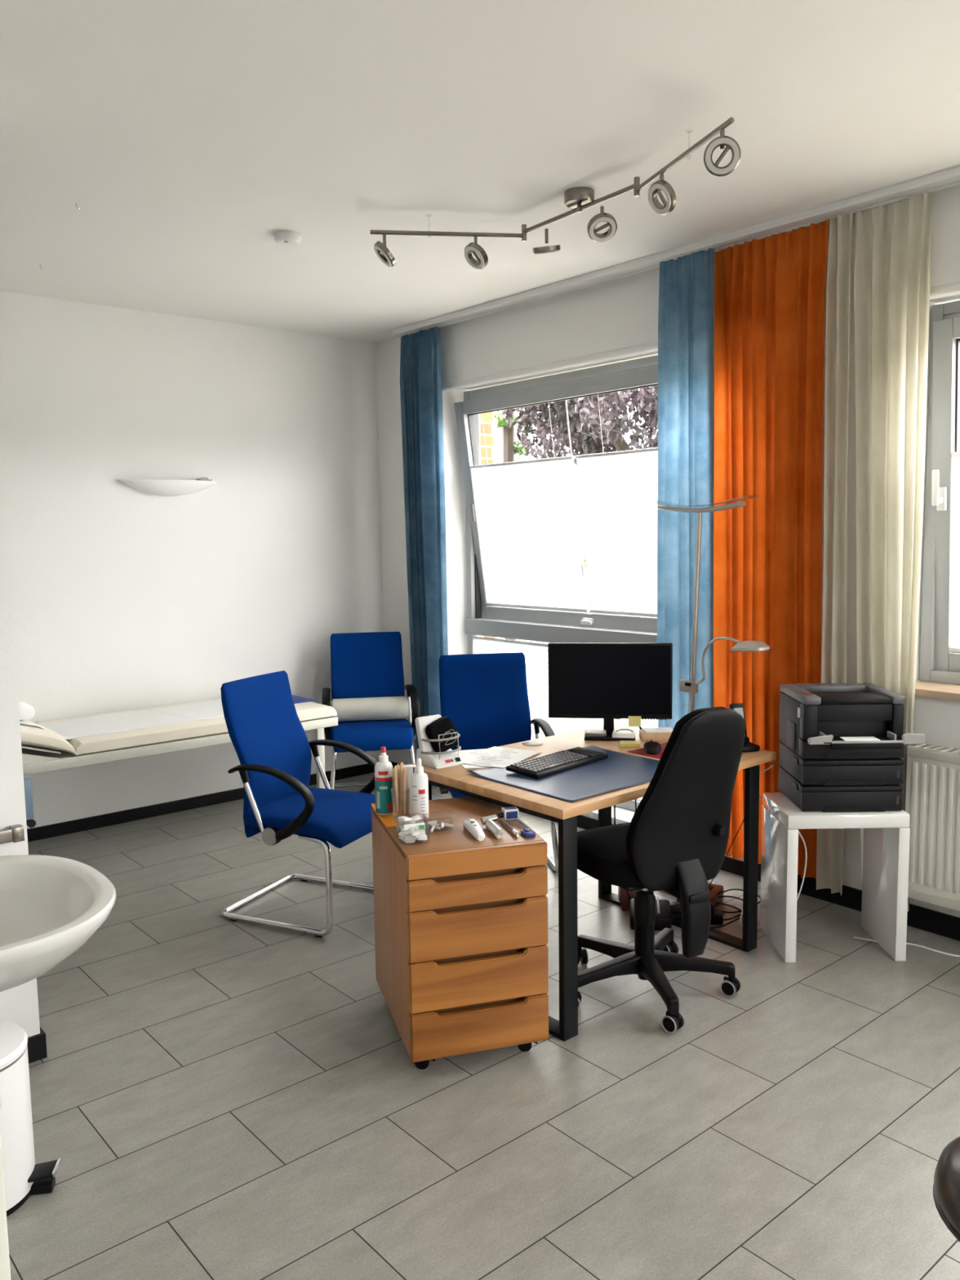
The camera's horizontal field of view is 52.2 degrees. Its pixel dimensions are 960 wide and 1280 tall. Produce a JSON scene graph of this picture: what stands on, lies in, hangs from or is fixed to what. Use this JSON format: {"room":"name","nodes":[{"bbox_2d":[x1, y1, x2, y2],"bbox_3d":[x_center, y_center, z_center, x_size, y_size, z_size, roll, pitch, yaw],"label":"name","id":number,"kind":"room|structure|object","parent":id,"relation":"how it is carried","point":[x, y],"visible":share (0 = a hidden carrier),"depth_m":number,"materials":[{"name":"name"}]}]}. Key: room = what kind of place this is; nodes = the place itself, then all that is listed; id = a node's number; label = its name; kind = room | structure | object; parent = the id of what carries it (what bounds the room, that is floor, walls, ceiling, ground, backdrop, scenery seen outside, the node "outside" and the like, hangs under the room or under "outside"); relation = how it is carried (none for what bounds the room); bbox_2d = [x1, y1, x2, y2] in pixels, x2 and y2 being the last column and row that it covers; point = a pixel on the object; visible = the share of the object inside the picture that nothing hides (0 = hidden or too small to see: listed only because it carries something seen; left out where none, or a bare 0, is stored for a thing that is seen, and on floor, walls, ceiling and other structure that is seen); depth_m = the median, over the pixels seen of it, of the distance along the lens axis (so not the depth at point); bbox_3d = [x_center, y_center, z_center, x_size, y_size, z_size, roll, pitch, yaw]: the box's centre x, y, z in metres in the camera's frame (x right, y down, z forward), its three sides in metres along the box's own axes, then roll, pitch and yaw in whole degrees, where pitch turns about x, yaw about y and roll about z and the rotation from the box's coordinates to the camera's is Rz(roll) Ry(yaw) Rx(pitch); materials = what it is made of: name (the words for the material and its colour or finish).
{"room":"examination room","nodes":[
{"label":"examination room","id":0,"kind":"room"},
{"bbox_2d":[0,421,39,1037],"bbox_3d":[-2.402,-0.020,1.970,2.690,2.750,0.155,-6,8,-40],"label":"wall partition","id":1,"kind":"structure","parent":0,"point":[19,1005],"depth_m":2.80,"materials":[{"name":"white paint"}]},
{"bbox_2d":[0,824,24,844],"bbox_3d":[-1.563,0.579,2.614,0.642,0.042,0.043,-6,8,-40],"label":"faucet","id":2,"kind":"object","parent":1,"relation":"attached to","point":[15,833],"visible":1,"depth_m":2.79,"materials":[{"name":"silver metal"}]},
{"bbox_2d":[26,1026,47,1063],"bbox_3d":[-2.374,1.310,2.111,2.702,0.075,0.167,-6,8,-40],"label":"baseboard","id":3,"kind":"structure","parent":1,"relation":"attached to","point":[37,1044],"depth_m":2.90,"materials":[{"name":"black plastic"}]},
{"bbox_2d":[0,854,115,991],"bbox_3d":[-1.272,0.826,2.425,0.680,0.360,0.752,-6,8,-40],"label":"basin","id":4,"kind":"object","parent":1,"relation":"attached to","point":[51,907],"visible":1,"depth_m":2.56,"materials":[{"name":"white ceramic"}]},
{"bbox_2d":[0,290,382,829],"bbox_3d":[-2.810,-0.296,4.628,5.540,2.750,0.200,-6,8,-40],"label":"wall","id":5,"kind":"structure","parent":0,"point":[125,597],"depth_m":5.43,"materials":[{"name":"white paint"}]},
{"bbox_2d":[115,479,217,496],"bbox_3d":[-1.679,-0.830,5.346,0.580,0.083,0.105,-6,8,-40],"label":"wall lamp","id":6,"kind":"object","parent":5,"relation":"attached to","point":[166,487],"visible":1,"depth_m":5.30,"materials":[{"name":"white glass"}]},
{"bbox_2d":[26,763,373,841],"bbox_3d":[-2.726,1.046,4.686,5.528,0.065,0.012,-6,8,-40],"label":"baseboard","id":7,"kind":"structure","parent":5,"relation":"attached to","point":[152,811],"depth_m":5.44,"materials":[{"name":"black"}]},
{"bbox_2d":[0,0,959,343],"bbox_3d":[-0.275,-1.487,1.770,5.900,0.150,7.650,-6,8,-40],"label":"ceiling","id":8,"kind":"structure","parent":0,"point":[184,135],"depth_m":2.99,"materials":[{"name":"white paint"}]},
{"bbox_2d":[274,230,301,246],"bbox_3d":[-0.775,-1.616,3.950,0.106,0.040,0.106,-6,8,-40],"label":"smoke detector","id":9,"kind":"object","parent":8,"relation":"attached to","point":[285,237],"visible":1,"depth_m":3.92,"materials":[{"name":"white plastic"}]},
{"bbox_2d":[369,116,741,269],"bbox_3d":[0.290,-1.491,3.397,1.498,0.204,0.471,4,8,41],"label":"track light","id":10,"kind":"object","parent":8,"relation":"attached to","point":[578,198],"visible":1,"depth_m":3.43,"materials":[{"name":"silver metal"}]},
{"bbox_2d":[373,245,391,266],"bbox_3d":[-0.369,-1.457,3.716,0.074,0.072,0.089,-6,8,-40],"label":"diffuser","id":11,"kind":"object","parent":10,"relation":"attached to","point":[383,252],"depth_m":3.69,"materials":[{"name":"grey"}]},
{"bbox_2d":[464,246,484,269],"bbox_3d":[-0.022,-1.467,3.757,0.065,0.074,0.094,-6,8,-40],"label":"diffuser","id":12,"kind":"object","parent":10,"relation":"attached to","point":[478,264],"depth_m":3.76,"materials":[{"name":"grey"}]},
{"bbox_2d":[589,217,615,242],"bbox_3d":[0.430,-1.437,3.430,0.089,0.065,0.080,-6,8,-40],"label":"diffuser","id":13,"kind":"object","parent":10,"relation":"attached to","point":[598,237],"depth_m":3.43,"materials":[{"name":"grey"}]},
{"bbox_2d":[648,183,671,213],"bbox_3d":[0.574,-1.411,3.131,0.053,0.083,0.093,-6,8,-40],"label":"diffuser","id":14,"kind":"object","parent":10,"relation":"attached to","point":[655,188],"depth_m":3.13,"materials":[{"name":"grey"}]},
{"bbox_2d":[705,137,738,173],"bbox_3d":[0.690,-1.378,2.787,0.094,0.090,0.031,0,6,11],"label":"diffuser","id":15,"kind":"object","parent":10,"relation":"attached to","point":[731,144],"depth_m":2.79,"materials":[{"name":"grey"}]},
{"bbox_2d":[391,165,959,335],"bbox_3d":[1.682,-1.588,3.313,0.109,0.032,6.660,-6,8,-40],"label":"rail","id":16,"kind":"object","parent":8,"relation":"attached to","point":[950,177],"visible":0.87,"depth_m":4.07,"materials":[{"name":"white plastic"}]},
{"bbox_2d":[400,326,448,763],"bbox_3d":[-0.317,-0.473,5.815,0.077,2.659,0.395,-6,8,-40],"label":"curtain","id":17,"kind":"object","parent":16,"relation":"hanging from","point":[420,369],"visible":0.8,"depth_m":5.79,"materials":[{"name":"blue fabric"}]},
{"bbox_2d":[657,248,714,729],"bbox_3d":[0.927,-0.333,4.327,0.035,2.659,0.343,-6,8,-40],"label":"curtain","id":18,"kind":"object","parent":16,"relation":"hanging from","point":[686,313],"visible":0.67,"depth_m":4.30,"materials":[{"name":"blue fabric"}]},
{"bbox_2d":[713,219,828,881],"bbox_3d":[1.189,-0.332,4.093,0.066,2.619,0.569,-6,8,-40],"label":"curtain","id":19,"kind":"object","parent":16,"relation":"hanging from","point":[769,291],"visible":0.7,"depth_m":4.05,"materials":[{"name":"orange fabric"}]},
{"bbox_2d":[816,212,853,894],"bbox_3d":[1.398,-0.295,3.837,0.052,2.644,0.122,-6,8,-40],"label":"curtain","id":20,"kind":"object","parent":16,"relation":"hanging from","point":[829,851],"visible":0.77,"depth_m":3.82,"materials":[{"name":"beige fabric"}]},
{"bbox_2d":[853,192,931,911],"bbox_3d":[1.527,-0.286,3.711,0.060,2.639,0.292,-6,8,-40],"label":"curtain","id":21,"kind":"object","parent":16,"relation":"hanging from","point":[892,253],"visible":0.69,"depth_m":3.66,"materials":[{"name":"beige fabric"}]},
{"bbox_2d":[6,772,959,1279],"bbox_3d":[-0.234,1.381,2.075,5.900,0.120,7.650,-6,8,-40],"label":"floor","id":22,"kind":"structure","parent":0,"point":[217,1097],"depth_m":2.66,"materials":[{"name":"grey tile"}]},
{"bbox_2d":[0,1096,11,1279],"bbox_3d":[-0.882,0.941,1.011,0.633,1.000,0.578,-6,8,-40],"label":"base cabinet","id":23,"kind":"object","parent":22,"relation":"on","point":[5,1269],"visible":1,"depth_m":0.96,"materials":[{"name":"grey paint"}]},
{"bbox_2d":[0,1020,61,1217],"bbox_3d":[-1.173,1.113,2.295,0.305,0.394,0.264,-6,8,-40],"label":"pedal bin","id":24,"kind":"object","parent":22,"relation":"on","point":[24,1178],"visible":0.97,"depth_m":2.26,"materials":[{"name":"white plastic"}]},
{"bbox_2d":[20,698,337,788],"bbox_3d":[-1.734,0.626,4.977,1.940,0.810,0.700,-6,8,-40],"label":"examination table","id":25,"kind":"object","parent":22,"relation":"on","point":[43,750],"visible":0.53,"depth_m":4.62,"materials":[{"name":"white leather"}]},
{"bbox_2d":[23,774,35,827],"bbox_3d":[-1.366,0.480,2.926,0.038,0.146,0.102,-6,8,-40],"label":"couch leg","id":26,"kind":"object","parent":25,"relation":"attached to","point":[31,823],"visible":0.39,"depth_m":2.89,"materials":[{"name":"blue plastic"}]},
{"bbox_2d":[20,720,75,754],"bbox_3d":[-2.248,0.390,4.514,0.560,0.088,0.694,18,-7,-40],"label":"cushion","id":27,"kind":"object","parent":25,"relation":"on","point":[33,737],"depth_m":4.36,"materials":[{"name":"beige fabric"}]},
{"bbox_2d":[19,699,224,739],"bbox_3d":[-1.786,0.319,4.923,1.620,0.187,0.520,-6,8,-40],"label":"paper","id":28,"kind":"object","parent":25,"relation":"on","point":[101,724],"visible":0.72,"depth_m":4.94,"materials":[{"name":"white paper"}]},
{"bbox_2d":[18,700,35,719],"bbox_3d":[-2.202,0.311,4.573,0.146,0.095,0.380,-6,8,-40],"label":"pillow","id":29,"kind":"object","parent":28,"relation":"on","point":[27,712],"visible":0.4,"depth_m":4.45,"materials":[{"name":"white fabric"}]},
{"bbox_2d":[220,670,377,937],"bbox_3d":[-0.706,0.637,4.038,0.587,0.958,0.554,2,7,25],"label":"chair","id":30,"kind":"object","parent":22,"relation":"on","point":[268,738],"visible":0.8,"depth_m":3.97,"materials":[{"name":"blue fabric"}]},
{"bbox_2d":[321,631,420,789],"bbox_3d":[-0.643,0.456,5.730,0.554,0.958,0.587,-2,6,-9],"label":"chair","id":31,"kind":"object","parent":22,"relation":"on","point":[363,664],"visible":0.67,"depth_m":5.86,"materials":[{"name":"blue fabric"}]},
{"bbox_2d":[330,696,408,721],"bbox_3d":[-0.654,0.408,5.790,0.456,0.136,0.136,-2,6,-9],"label":"roll","id":32,"kind":"object","parent":31,"relation":"on","point":[368,708],"visible":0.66,"depth_m":5.74,"materials":[{"name":"white paper"}]},
{"bbox_2d":[371,796,548,1069],"bbox_3d":[-0.077,0.878,3.038,0.411,0.672,0.552,-3,6,-16],"label":"base cabinet","id":33,"kind":"object","parent":22,"relation":"on","point":[461,919],"depth_m":2.79,"materials":[{"name":"brown wood"}]},
{"bbox_2d":[370,801,429,827],"bbox_3d":[-0.256,0.548,3.096,0.136,0.008,0.253,-3,6,-16],"label":"tray","id":34,"kind":"object","parent":33,"relation":"on","point":[388,820],"visible":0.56,"depth_m":3.04,"materials":[{"name":"orange plastic"}]},
{"bbox_2d":[374,746,394,814],"bbox_3d":[-0.303,0.442,3.093,0.058,0.212,0.058,-6,8,-40],"label":"spray bottle","id":35,"kind":"object","parent":34,"relation":"on","point":[384,787],"visible":0.98,"depth_m":3.07,"materials":[{"name":"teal plastic"}]},
{"bbox_2d":[401,764,416,813],"bbox_3d":[-0.223,0.471,3.091,0.050,0.152,0.029,-1,6,0],"label":"box","id":36,"kind":"object","parent":34,"relation":"on","point":[410,768],"visible":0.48,"depth_m":3.08,"materials":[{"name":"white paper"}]},
{"bbox_2d":[410,758,428,820],"bbox_3d":[-0.188,0.459,3.032,0.055,0.187,0.055,-6,8,-40],"label":"spray bottle","id":37,"kind":"object","parent":34,"relation":"on","point":[419,780],"visible":0.93,"depth_m":3.01,"materials":[{"name":"white plastic"}]},
{"bbox_3d":[-0.248,0.507,3.058,0.057,0.088,0.057,-6,8,-40],"label":"glass","id":38,"kind":"object","parent":34,"relation":"on","visible":0},
{"bbox_2d":[403,768,406,813],"bbox_3d":[-0.233,0.469,3.039,0.012,0.147,0.010,-4,7,-25],"label":"spatula","id":39,"kind":"object","parent":38,"relation":"in","point":[404,769],"visible":1,"depth_m":3.04,"materials":[{"name":"brown wood"}]},
{"bbox_2d":[463,817,484,840],"bbox_3d":[-0.017,0.555,2.890,0.040,0.031,0.156,-2,6,-14],"label":"thermometer","id":40,"kind":"object","parent":33,"relation":"on","point":[470,824],"visible":1,"depth_m":2.86,"materials":[{"name":"white plastic"}]},
{"bbox_2d":[480,814,504,838],"bbox_3d":[0.044,0.552,2.899,0.050,0.034,0.143,-3,6,-16],"label":"otoscope","id":41,"kind":"object","parent":33,"relation":"on","point":[489,821],"visible":1,"depth_m":2.88,"materials":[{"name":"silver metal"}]},
{"bbox_2d":[497,806,518,820],"bbox_3d":[0.087,0.537,3.034,0.059,0.033,0.035,-3,6,-16],"label":"box","id":42,"kind":"object","parent":33,"relation":"on","point":[510,812],"visible":1,"depth_m":3.02,"materials":[{"name":"white plastic"}]},
{"bbox_3d":[-0.190,0.557,2.814,0.097,0.045,0.072,-3,6,-16],"label":"clear box","id":43,"kind":"object","parent":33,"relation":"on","visible":0},
{"bbox_2d":[404,822,425,840],"bbox_3d":[-0.186,0.548,2.799,0.060,0.044,0.018,-3,6,-16],"label":"packet","id":44,"kind":"object","parent":43,"relation":"in","point":[420,826],"visible":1,"depth_m":2.80,"materials":[{"name":"white paper"}]},
{"bbox_2d":[436,652,558,872],"bbox_3d":[0.061,0.569,4.580,0.554,0.958,0.587,-2,6,-10],"label":"chair","id":45,"kind":"object","parent":22,"relation":"on","point":[485,696],"visible":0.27,"depth_m":4.73,"materials":[{"name":"blue fabric"}]},
{"bbox_2d":[408,723,776,1041],"bbox_3d":[0.418,0.788,3.593,1.118,0.720,0.794,-6,8,-40],"label":"desk","id":46,"kind":"object","parent":22,"relation":"on","point":[456,779],"visible":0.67,"depth_m":3.19,"materials":[{"name":"brown wood"}]},
{"bbox_2d":[414,714,463,768],"bbox_3d":[-0.146,0.360,3.503,0.164,0.167,0.140,-5,8,-36],"label":"monitor","id":47,"kind":"object","parent":46,"relation":"on","point":[428,757],"visible":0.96,"depth_m":3.49,"materials":[{"name":"white plastic"}]},
{"bbox_2d":[425,716,459,752],"bbox_3d":[-0.129,0.342,3.505,0.121,0.128,0.081,-5,8,-36],"label":"arm cuff","id":48,"kind":"object","parent":47,"relation":"in","point":[443,725],"visible":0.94,"depth_m":3.49,"materials":[{"name":"black fabric"}]},
{"bbox_2d":[440,728,456,745],"bbox_3d":[-0.111,0.345,3.472,0.064,0.054,0.006,-5,7,-34],"label":"print","id":49,"kind":"object","parent":48,"relation":"attached to","point":[451,742],"depth_m":3.49,"materials":[{"name":"grey rubber"}]},
{"bbox_2d":[438,732,459,759],"bbox_3d":[-0.110,0.374,3.464,0.084,0.087,0.011,-5,8,-36],"label":"wire basket","id":50,"kind":"object","parent":47,"relation":"on","point":[454,756],"depth_m":3.47,"materials":[{"name":"silver metal"}]},
{"bbox_2d":[455,748,519,768],"bbox_3d":[0.018,0.430,3.585,0.210,0.003,0.297,-2,6,-12],"label":"paper sheet","id":51,"kind":"object","parent":46,"relation":"on","point":[463,753],"visible":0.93,"depth_m":3.61,"materials":[{"name":"white paper"}]},
{"bbox_2d":[461,746,542,768],"bbox_3d":[0.068,0.427,3.587,0.210,0.003,0.297,3,7,31],"label":"paper sheet","id":52,"kind":"object","parent":51,"relation":"on","point":[507,755],"visible":0.97,"depth_m":3.59,"materials":[{"name":"white paper"}]},
{"bbox_2d":[466,744,659,801],"bbox_3d":[0.352,0.445,3.355,0.620,0.012,0.500,-6,8,-40],"label":"desk pad","id":53,"kind":"object","parent":46,"relation":"on","point":[620,770],"visible":0.75,"depth_m":3.27,"materials":[{"name":"blue plastic"}]},
{"bbox_2d":[506,746,608,778],"bbox_3d":[0.275,0.426,3.439,0.145,0.029,0.400,5,8,43],"label":"keyboard","id":54,"kind":"object","parent":53,"relation":"on","point":[552,763],"visible":1,"depth_m":3.39,"materials":[{"name":"black plastic"}]},
{"bbox_2d":[547,642,672,741],"bbox_3d":[0.518,0.199,3.912,0.488,0.380,0.170,0,6,8],"label":"monitor","id":55,"kind":"object","parent":46,"relation":"on","point":[608,682],"visible":0.94,"depth_m":3.88,"materials":[{"name":"black plastic"}]},
{"bbox_2d":[585,729,606,737],"bbox_3d":[0.461,0.370,3.897,0.085,0.020,0.075,0,6,8],"label":"pouch","id":56,"kind":"object","parent":55,"relation":"on","point":[588,733],"visible":1,"depth_m":3.87,"materials":[{"name":"grey plastic"}]},
{"bbox_2d":[612,730,635,737],"bbox_3d":[0.570,0.374,3.883,0.087,0.015,0.077,0,6,12],"label":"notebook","id":57,"kind":"object","parent":55,"relation":"on","point":[620,734],"visible":1,"depth_m":3.85,"materials":[{"name":"white paper"}]},
{"bbox_2d":[619,740,639,747],"bbox_3d":[0.574,0.399,3.752,0.078,0.015,0.055,0,6,7],"label":"sticky note pad","id":58,"kind":"object","parent":46,"relation":"on","point":[623,744],"visible":1,"depth_m":3.73,"materials":[{"name":"yellow paper"}]},
{"bbox_2d":[627,742,667,758],"bbox_3d":[0.692,0.413,3.659,0.230,0.003,0.170,-6,8,-40],"label":"mouse pad","id":59,"kind":"object","parent":46,"relation":"on","point":[639,751],"visible":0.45,"depth_m":3.63,"materials":[{"name":"red fabric"}]},
{"bbox_2d":[643,739,661,754],"bbox_3d":[0.639,0.395,3.638,0.062,0.038,0.108,0,6,5],"label":"computer mouse","id":60,"kind":"object","parent":59,"relation":"on","point":[651,747],"visible":1,"depth_m":3.60,"materials":[{"name":"black plastic"}]},
{"bbox_2d":[639,727,672,741],"bbox_3d":[0.701,0.372,3.874,0.130,0.040,0.076,-1,6,2],"label":"wooden box","id":61,"kind":"object","parent":46,"relation":"on","point":[646,734],"visible":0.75,"depth_m":3.84,"materials":[{"name":"brown wood"}]},
{"bbox_2d":[728,702,759,752],"bbox_3d":[0.980,0.326,3.651,0.095,0.171,0.098,-2,6,-15],"label":"desk phone","id":62,"kind":"object","parent":46,"relation":"on","point":[748,746],"visible":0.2,"depth_m":3.66,"materials":[{"name":"black plastic"}]},
{"bbox_2d":[617,886,635,911],"bbox_3d":[0.613,1.048,4.038,0.070,0.104,0.110,-1,6,0],"label":"box","id":63,"kind":"object","parent":22,"relation":"on","point":[624,900],"visible":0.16,"depth_m":3.98,"materials":[{"name":"brown cardboard"}]},
{"bbox_2d":[629,897,671,930],"bbox_3d":[0.668,1.071,3.843,0.160,0.110,0.137,0,6,8],"label":"foot pedal","id":64,"kind":"object","parent":22,"relation":"on","point":[663,908],"visible":0.39,"depth_m":3.79,"materials":[{"name":"black plastic"}]},
{"bbox_2d":[577,706,745,1033],"bbox_3d":[0.537,0.680,3.212,0.582,1.010,0.670,-4,7,-26],"label":"office chair","id":65,"kind":"object","parent":22,"relation":"on","point":[675,841],"visible":0.89,"depth_m":3.02,"materials":[{"name":"black fabric"}]},
{"bbox_2d":[666,1010,679,1022],"bbox_3d":[0.596,1.164,3.024,0.048,0.026,0.012,5,8,43],"label":"hood","id":66,"kind":"object","parent":65,"relation":"attached to","point":[675,1015],"depth_m":3.01,"materials":[{"name":"black plastic"}]},
{"bbox_2d":[625,706,726,888],"bbox_3d":[0.654,0.485,3.013,0.369,0.582,0.205,-4,7,-26],"label":"backrest","id":67,"kind":"object","parent":65,"relation":"on","point":[676,837],"depth_m":2.99,"materials":[{"name":"black fabric"}]},
{"bbox_2d":[723,976,737,986],"bbox_3d":[0.834,1.136,3.256,0.048,0.026,0.012,4,8,38],"label":"hood","id":68,"kind":"object","parent":65,"relation":"attached to","point":[733,980],"depth_m":3.24,"materials":[{"name":"black plastic"}]},
{"bbox_2d":[670,901,723,924],"bbox_3d":[0.805,1.076,3.869,0.300,0.074,0.055,0,6,8],"label":"power strip","id":69,"kind":"object","parent":22,"relation":"on","point":[675,906],"visible":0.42,"depth_m":3.85,"materials":[{"name":"black plastic"}]},
{"bbox_2d":[676,883,723,908],"bbox_3d":[0.912,1.062,4.051,0.140,0.065,0.200,3,7,29],"label":"box","id":70,"kind":"object","parent":22,"relation":"on","point":[714,889],"visible":0.23,"depth_m":4.04,"materials":[{"name":"red cardboard"}]},
{"bbox_2d":[647,495,777,894],"bbox_3d":[0.964,0.254,4.031,0.260,1.673,0.718,-4,7,-30],"label":"floor lamp","id":71,"kind":"object","parent":22,"relation":"on","point":[686,686],"visible":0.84,"depth_m":4.06,"materials":[{"name":"grey metal"}]},
{"bbox_2d":[709,888,760,928],"bbox_3d":[0.980,1.078,3.926,0.384,0.052,0.167,-6,8,-40],"label":"cable","id":72,"kind":"object","parent":22,"relation":"on","point":[740,910],"visible":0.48,"depth_m":3.88,"materials":[{"name":"black plastic"}]},
{"bbox_2d":[759,764,807,900],"bbox_3d":[1.160,0.801,3.812,0.210,0.618,0.084,2,7,26],"label":"cable","id":73,"kind":"object","parent":22,"relation":"on","point":[771,766],"visible":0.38,"depth_m":3.80,"materials":[{"name":"white plastic"}]},
{"bbox_2d":[760,792,910,962],"bbox_3d":[1.300,0.864,3.622,0.430,0.538,0.318,-1,6,0],"label":"side table","id":74,"kind":"object","parent":22,"relation":"on","point":[886,833],"visible":0.85,"depth_m":3.52,"materials":[{"name":"white wood"}]},
{"bbox_2d":[778,683,924,812],"bbox_3d":[1.339,0.389,3.567,0.398,0.414,0.384,-1,6,1],"label":"printer","id":75,"kind":"object","parent":74,"relation":"on","point":[820,770],"visible":0.99,"depth_m":3.45,"materials":[{"name":"black plastic"}]},
{"bbox_2d":[811,691,891,704],"bbox_3d":[1.322,0.203,3.549,0.247,0.021,0.242,-1,6,1],"label":"tray","id":76,"kind":"object","parent":75,"relation":"on","point":[822,697],"depth_m":3.44,"materials":[{"name":"black plastic"}]},
{"bbox_2d":[840,736,879,740],"bbox_3d":[1.327,0.346,3.416,0.120,0.002,0.070,-1,6,1],"label":"paper sheet","id":77,"kind":"object","parent":75,"relation":"on","point":[860,738],"visible":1,"depth_m":3.42,"materials":[{"name":"white paper"}]},
{"bbox_2d":[853,936,959,957],"bbox_3d":[1.722,1.136,3.506,0.726,0.007,0.056,3,7,34],"label":"cable","id":78,"kind":"object","parent":22,"relation":"on","point":[855,937],"visible":0.7,"depth_m":3.60,"materials":[{"name":"white plastic"}]},
{"bbox_2d":[933,1136,959,1242],"bbox_3d":[0.941,1.098,1.586,0.407,0.513,0.449,-6,8,-40],"label":"round stool","id":79,"kind":"object","parent":22,"relation":"on","point":[946,1185],"visible":1,"depth_m":1.58,"materials":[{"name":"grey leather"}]},
{"bbox_2d":[480,411,496,638],"bbox_3d":[-1.364,-1.696,8.133,0.700,5.650,3.670,-6,8,-40],"label":"wall","id":80,"kind":"structure","parent":0,"point":[487,418],"depth_m":6.95,"materials":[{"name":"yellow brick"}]},
{"bbox_2d":[376,184,959,917],"bbox_3d":[1.829,-0.263,3.690,0.300,2.750,7.650,-6,8,-40],"label":"wall","id":81,"kind":"structure","parent":0,"point":[620,313],"depth_m":5.07,"materials":[{"name":"white paint"}]},
{"bbox_2d":[442,341,657,392],"bbox_3d":[0.491,-1.397,4.912,0.044,0.044,2.200,-6,8,-40],"label":"trim","id":82,"kind":"structure","parent":81,"relation":"attached to","point":[651,346],"depth_m":5.00,"materials":[{"name":"white plastic"}]},
{"bbox_2d":[453,355,657,811],"bbox_3d":[0.641,-0.268,5.149,0.244,2.285,2.165,-6,8,-40],"label":"window","id":83,"kind":"structure","parent":81,"relation":"in","point":[482,620],"depth_m":5.45,"materials":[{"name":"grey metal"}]},
{"bbox_2d":[470,404,589,612],"bbox_3d":[0.257,-0.734,5.524,0.164,1.126,0.835,-6,8,-40],"label":"blind","id":84,"kind":"object","parent":83,"relation":"attached to","point":[526,513],"visible":1,"depth_m":5.53,"materials":[{"name":"white fabric"}]},
{"bbox_2d":[564,400,584,575],"bbox_3d":[0.500,-0.794,5.165,0.138,0.912,0.012,-6,8,-40],"label":"pull cord","id":85,"kind":"object","parent":84,"relation":"hanging from","point":[566,404],"visible":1,"depth_m":5.13,"materials":[{"name":"white plastic"}]},
{"bbox_2d":[474,636,657,801],"bbox_3d":[0.644,0.433,5.215,0.022,0.767,2.050,-6,8,-40],"label":"blind","id":86,"kind":"object","parent":83,"relation":"attached to","point":[535,654],"visible":0.14,"depth_m":5.56,"materials":[{"name":"white fabric"}]},
{"bbox_2d":[574,393,657,617],"bbox_3d":[0.901,-0.663,4.773,0.164,1.126,1.115,-6,8,-40],"label":"blind","id":87,"kind":"object","parent":83,"relation":"attached to","point":[620,522],"visible":0.44,"depth_m":5.02,"materials":[{"name":"white fabric"}]},
{"bbox_2d":[388,760,959,941],"bbox_3d":[1.798,1.081,3.650,0.012,0.085,7.438,-6,8,-40],"label":"baseboard","id":88,"kind":"structure","parent":81,"relation":"attached to","point":[931,921],"depth_m":3.98,"materials":[{"name":"black"}]},
{"bbox_2d":[905,742,959,911],"bbox_3d":[2.131,0.724,3.107,0.148,0.572,1.535,-6,8,-40],"label":"radiator","id":89,"kind":"object","parent":81,"relation":"attached to","point":[932,802],"visible":0.9,"depth_m":3.56,"materials":[{"name":"white metal"}]},
{"bbox_2d":[906,742,959,755],"bbox_3d":[2.111,0.445,3.064,0.094,0.009,1.535,-6,8,-40],"label":"grille","id":90,"kind":"object","parent":89,"relation":"attached to","point":[920,749],"depth_m":3.57,"materials":[{"name":"white metal"}]},
{"bbox_2d":[915,680,959,701],"bbox_3d":[2.255,0.246,3.145,0.235,0.030,1.860,-6,8,-40],"label":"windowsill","id":91,"kind":"structure","parent":81,"relation":"attached to","point":[922,689],"depth_m":3.66,"materials":[{"name":"brown wood"}]},
{"bbox_2d":[919,300,959,684],"bbox_3d":[2.308,-0.492,3.123,0.176,1.440,1.782,-6,8,-40],"label":"window","id":92,"kind":"structure","parent":81,"relation":"in","point":[937,664],"depth_m":3.75,"materials":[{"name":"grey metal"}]},
{"bbox_2d":[948,452,959,652],"bbox_3d":[2.314,-0.480,3.129,0.069,1.174,1.584,-6,8,-40],"label":"blind","id":93,"kind":"object","parent":92,"relation":"attached to","point":[955,639],"visible":1,"depth_m":3.74,"materials":[{"name":"white fabric"}]},
{"bbox_2d":[929,281,959,299],"bbox_3d":[2.179,-1.205,2.944,0.044,0.044,1.800,-6,8,-40],"label":"trim","id":94,"kind":"structure","parent":81,"relation":"attached to","point":[950,289],"depth_m":3.51,"materials":[{"name":"white plastic"}]},
{"label":"outside","id":95,"kind":"structure","parent":0,"visible":0},
{"bbox_2d":[496,569,591,644],"bbox_3d":[10.259,-0.418,21.963,36.020,0.150,60.000,-6,8,-40],"label":"ground","id":96,"kind":"structure","parent":95,"point":[588,590],"depth_m":31.00,"materials":[{"name":"white"}]},
{"bbox_2d":[493,408,531,640],"bbox_3d":[0.364,-2.145,12.830,0.870,5.500,0.780,-6,8,-40],"label":"conifer tree","id":97,"kind":"object","parent":96,"relation":"on","point":[510,446],"visible":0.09,"depth_m":12.71,"materials":[{"name":"green plant"}]},
{"bbox_2d":[493,385,657,468],"bbox_3d":[2.251,-2.275,11.152,4.250,6.080,4.564,-6,8,-38],"label":"tree","id":98,"kind":"object","parent":96,"relation":"on","point":[584,417],"visible":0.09,"depth_m":10.82,"materials":[{"name":"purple plant"}]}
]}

